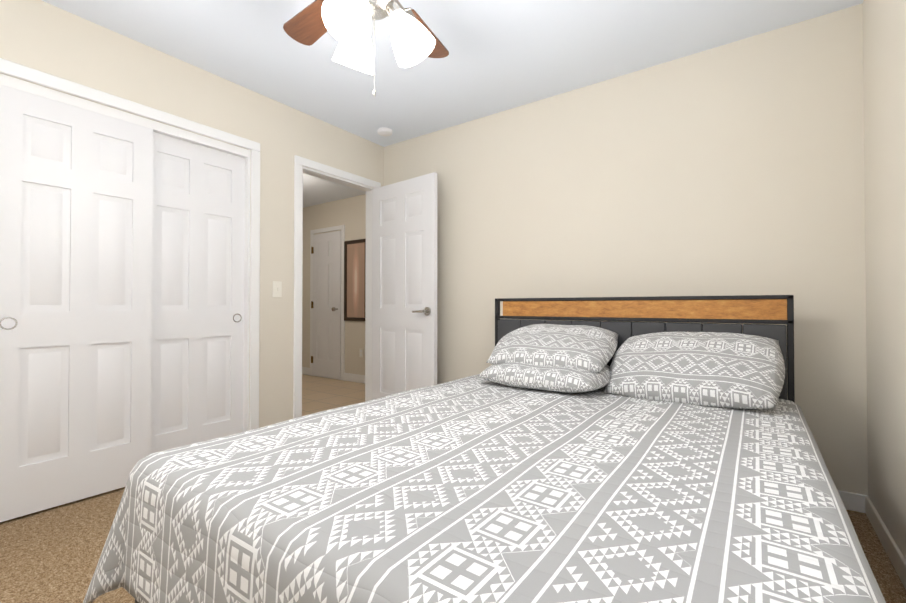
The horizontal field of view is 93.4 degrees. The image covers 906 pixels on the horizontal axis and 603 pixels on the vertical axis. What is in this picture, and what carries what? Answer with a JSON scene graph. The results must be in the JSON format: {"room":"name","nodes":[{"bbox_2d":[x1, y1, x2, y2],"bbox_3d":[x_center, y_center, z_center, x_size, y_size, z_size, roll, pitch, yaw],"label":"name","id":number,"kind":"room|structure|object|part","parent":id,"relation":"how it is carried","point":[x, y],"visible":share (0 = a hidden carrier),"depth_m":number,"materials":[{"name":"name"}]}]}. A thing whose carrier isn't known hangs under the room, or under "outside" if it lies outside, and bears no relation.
{"room":"bedroom","nodes":[
{"label":"bedroom","id":0,"kind":"room"},
{"bbox_2d":[0,487,124,525],"bbox_3d":[-2.137,1.044,2.487,0.800,0.049,1.450,0,-1,35],"label":"floor","id":1,"kind":"structure","parent":0,"point":[57,507],"depth_m":2.11,"materials":[{"name":"carpet"}]},
{"bbox_2d":[0,0,383,427],"bbox_3d":[-1.707,-0.211,2.502,0.100,2.460,3.550,0,-1,35],"label":"wall","id":2,"kind":"structure","parent":0,"point":[42,36],"depth_m":2.88,"materials":[{"name":"paint"}]},
{"bbox_2d":[0,84,152,521],"bbox_3d":[-1.904,0.003,2.177,0.036,2.000,0.625,0,-1,35],"label":"closet door","id":3,"kind":"structure","parent":2,"relation":"in","point":[76,209],"depth_m":2.14,"materials":[{"name":"white paint"}]},
{"bbox_2d":[0,58,380,431],"bbox_3d":[-1.427,-0.033,2.894,0.136,2.112,2.479,0,-1,35],"label":"door frame","id":4,"kind":"structure","parent":2,"relation":"attached to","point":[251,155],"depth_m":2.88,"materials":[{"name":"white paint"}]},
{"bbox_2d":[151,132,244,453],"bbox_3d":[-1.609,0.009,2.661,0.036,2.000,0.625,0,-1,35],"label":"closet door","id":5,"kind":"structure","parent":2,"relation":"in","point":[197,365],"depth_m":2.65,"materials":[{"name":"white paint"}]},
{"bbox_2d":[273,281,281,296],"bbox_3d":[-1.251,-0.088,3.042,0.016,0.115,0.070,0,-1,35],"label":"light switch","id":6,"kind":"object","parent":2,"relation":"attached to","point":[277,288],"visible":1,"depth_m":3.04,"materials":[{"name":"white plastic"}]},
{"bbox_2d":[372,172,436,399],"bbox_3d":[-0.424,0.009,3.559,0.763,2.020,0.172,-1,-1,40],"label":"bedroom door","id":7,"kind":"structure","parent":2,"relation":"in","point":[404,285],"depth_m":3.52,"materials":[{"name":"white paint"}]},
{"bbox_2d":[302,374,364,415],"bbox_3d":[-1.988,1.070,4.681,3.100,0.048,2.300,0,-1,35],"label":"floor","id":8,"kind":"structure","parent":0,"point":[319,394],"depth_m":4.86,"materials":[{"name":"beige carpet"}]},
{"bbox_2d":[302,194,365,374],"bbox_3d":[-1.293,-0.195,5.674,3.100,2.500,0.100,0,-1,35],"label":"wall","id":9,"kind":"structure","parent":0,"point":[349,213],"depth_m":5.78,"materials":[{"name":"paint"}]},
{"bbox_2d":[311,231,340,378],"bbox_3d":[-1.787,0.046,5.899,0.630,2.000,0.097,0,-1,35],"label":"hall door","id":10,"kind":"structure","parent":9,"relation":"in","point":[326,321],"depth_m":5.90,"materials":[{"name":"white paint"}]},
{"bbox_2d":[310,225,344,380],"bbox_3d":[-1.751,0.015,5.925,0.726,2.085,0.018,0,-1,35],"label":"door frame","id":11,"kind":"structure","parent":9,"relation":"attached to","point":[328,229],"depth_m":5.74,"materials":[{"name":"white paint"}]},
{"bbox_2d":[302,367,364,383],"bbox_3d":[-1.366,1.002,5.644,3.000,0.105,0.012,0,-1,35],"label":"baseboard","id":12,"kind":"structure","parent":9,"relation":"attached to","point":[351,377],"depth_m":5.63,"materials":[{"name":"white paint"}]},
{"bbox_2d":[344,239,365,320],"bbox_3d":[-1.272,-0.276,5.584,0.440,1.060,0.025,0,-1,35],"label":"framed picture","id":13,"kind":"object","parent":9,"relation":"attached to","point":[354,276],"visible":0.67,"depth_m":5.59,"materials":[{"name":"brown wood"}]},
{"bbox_2d":[0,490,905,602],"bbox_3d":[-0.354,1.033,1.527,3.220,0.050,3.550,0,-1,35],"label":"floor carpet","id":14,"kind":"object","parent":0,"point":[52,556],"visible":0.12,"depth_m":1.70,"materials":[{"name":"beige carpet"}]},
{"bbox_2d":[83,295,885,602],"bbox_3d":[0.320,0.486,1.607,1.829,1.045,2.249,0,-1,35],"label":"bed","id":15,"kind":"object","parent":14,"relation":"on","point":[553,455],"visible":1,"depth_m":1.07,"materials":[{"name":"grey fabric"}]},
{"bbox_2d":[478,362,609,392],"bbox_3d":[0.525,0.386,2.356,0.680,0.156,0.500,-1,2,37],"label":"pillow","id":16,"kind":"object","parent":15,"relation":"on","point":[525,377],"depth_m":2.15,"materials":[{"name":"fabric"}]},
{"bbox_2d":[486,324,618,372],"bbox_3d":[0.567,0.254,2.433,0.680,0.173,0.500,0,19,32],"label":"pillow","id":17,"kind":"object","parent":15,"relation":"on","point":[583,348],"depth_m":2.30,"materials":[{"name":"fabric"}]},
{"bbox_3d":[0.979,0.044,2.503,1.545,0.100,0.021,0,-1,35],"label":"headboard wood","id":18,"kind":"part","parent":15,"relation":"part of","materials":[{"name":"brown wood"}]},
{"bbox_3d":[0.964,0.496,2.507,1.630,1.045,0.035,0,-1,35],"label":"headboard frame","id":19,"kind":"part","parent":15,"relation":"part of","materials":[{"name":"black metal"}]},
{"bbox_2d":[604,332,784,408],"bbox_3d":[1.129,0.305,2.053,0.740,0.182,0.490,-3,30,40],"label":"pillow","id":20,"kind":"object","parent":15,"relation":"on","point":[713,370],"depth_m":1.94,"materials":[{"name":"fabric"}]},
{"bbox_2d":[42,0,863,207],"bbox_3d":[-1.316,-1.458,2.791,6.420,0.080,4.650,0,-1,35],"label":"ceiling","id":21,"kind":"structure","parent":0,"point":[504,55],"depth_m":2.42,"materials":[{"name":"white paint"}]},
{"bbox_2d":[283,0,448,96],"bbox_3d":[-0.305,-1.101,1.566,1.065,0.698,1.080,0,-1,35],"label":"fan","id":22,"kind":"object","parent":21,"relation":"hanging from","point":[414,38],"visible":1,"depth_m":1.56,"materials":[{"name":"white glass"}]},
{"bbox_2d":[378,127,391,136],"bbox_3d":[-0.568,-1.412,3.566,0.124,0.034,0.124,0,-1,35],"label":"smoke detector","id":23,"kind":"object","parent":21,"relation":"attached to","point":[383,131],"visible":1,"depth_m":3.53,"materials":[{"name":"white paint"}]},
{"bbox_2d":[384,3,867,495],"bbox_3d":[0.704,-0.205,3.029,3.420,2.460,0.100,0,-1,35],"label":"wall","id":24,"kind":"structure","parent":0,"point":[735,168],"depth_m":2.49,"materials":[{"name":"paint"}]},
{"bbox_2d":[838,490,862,512],"bbox_3d":[0.662,0.982,2.974,3.200,0.085,0.015,0,-1,35],"label":"baseboard","id":25,"kind":"structure","parent":24,"relation":"attached to","point":[856,502],"depth_m":2.06,"materials":[{"name":"white paint"}]},
{"bbox_2d":[863,0,905,559],"bbox_3d":[1.028,-0.233,0.620,0.100,2.460,3.650,0,-1,35],"label":"wall","id":26,"kind":"structure","parent":0,"point":[884,53],"depth_m":1.73,"materials":[{"name":"paint"}]},
{"bbox_2d":[863,495,905,588],"bbox_3d":[0.954,0.954,0.598,0.012,0.085,3.550,0,-1,35],"label":"baseboard","id":27,"kind":"structure","parent":26,"relation":"attached to","point":[891,548],"depth_m":1.71,"materials":[{"name":"white paint"}]}
]}

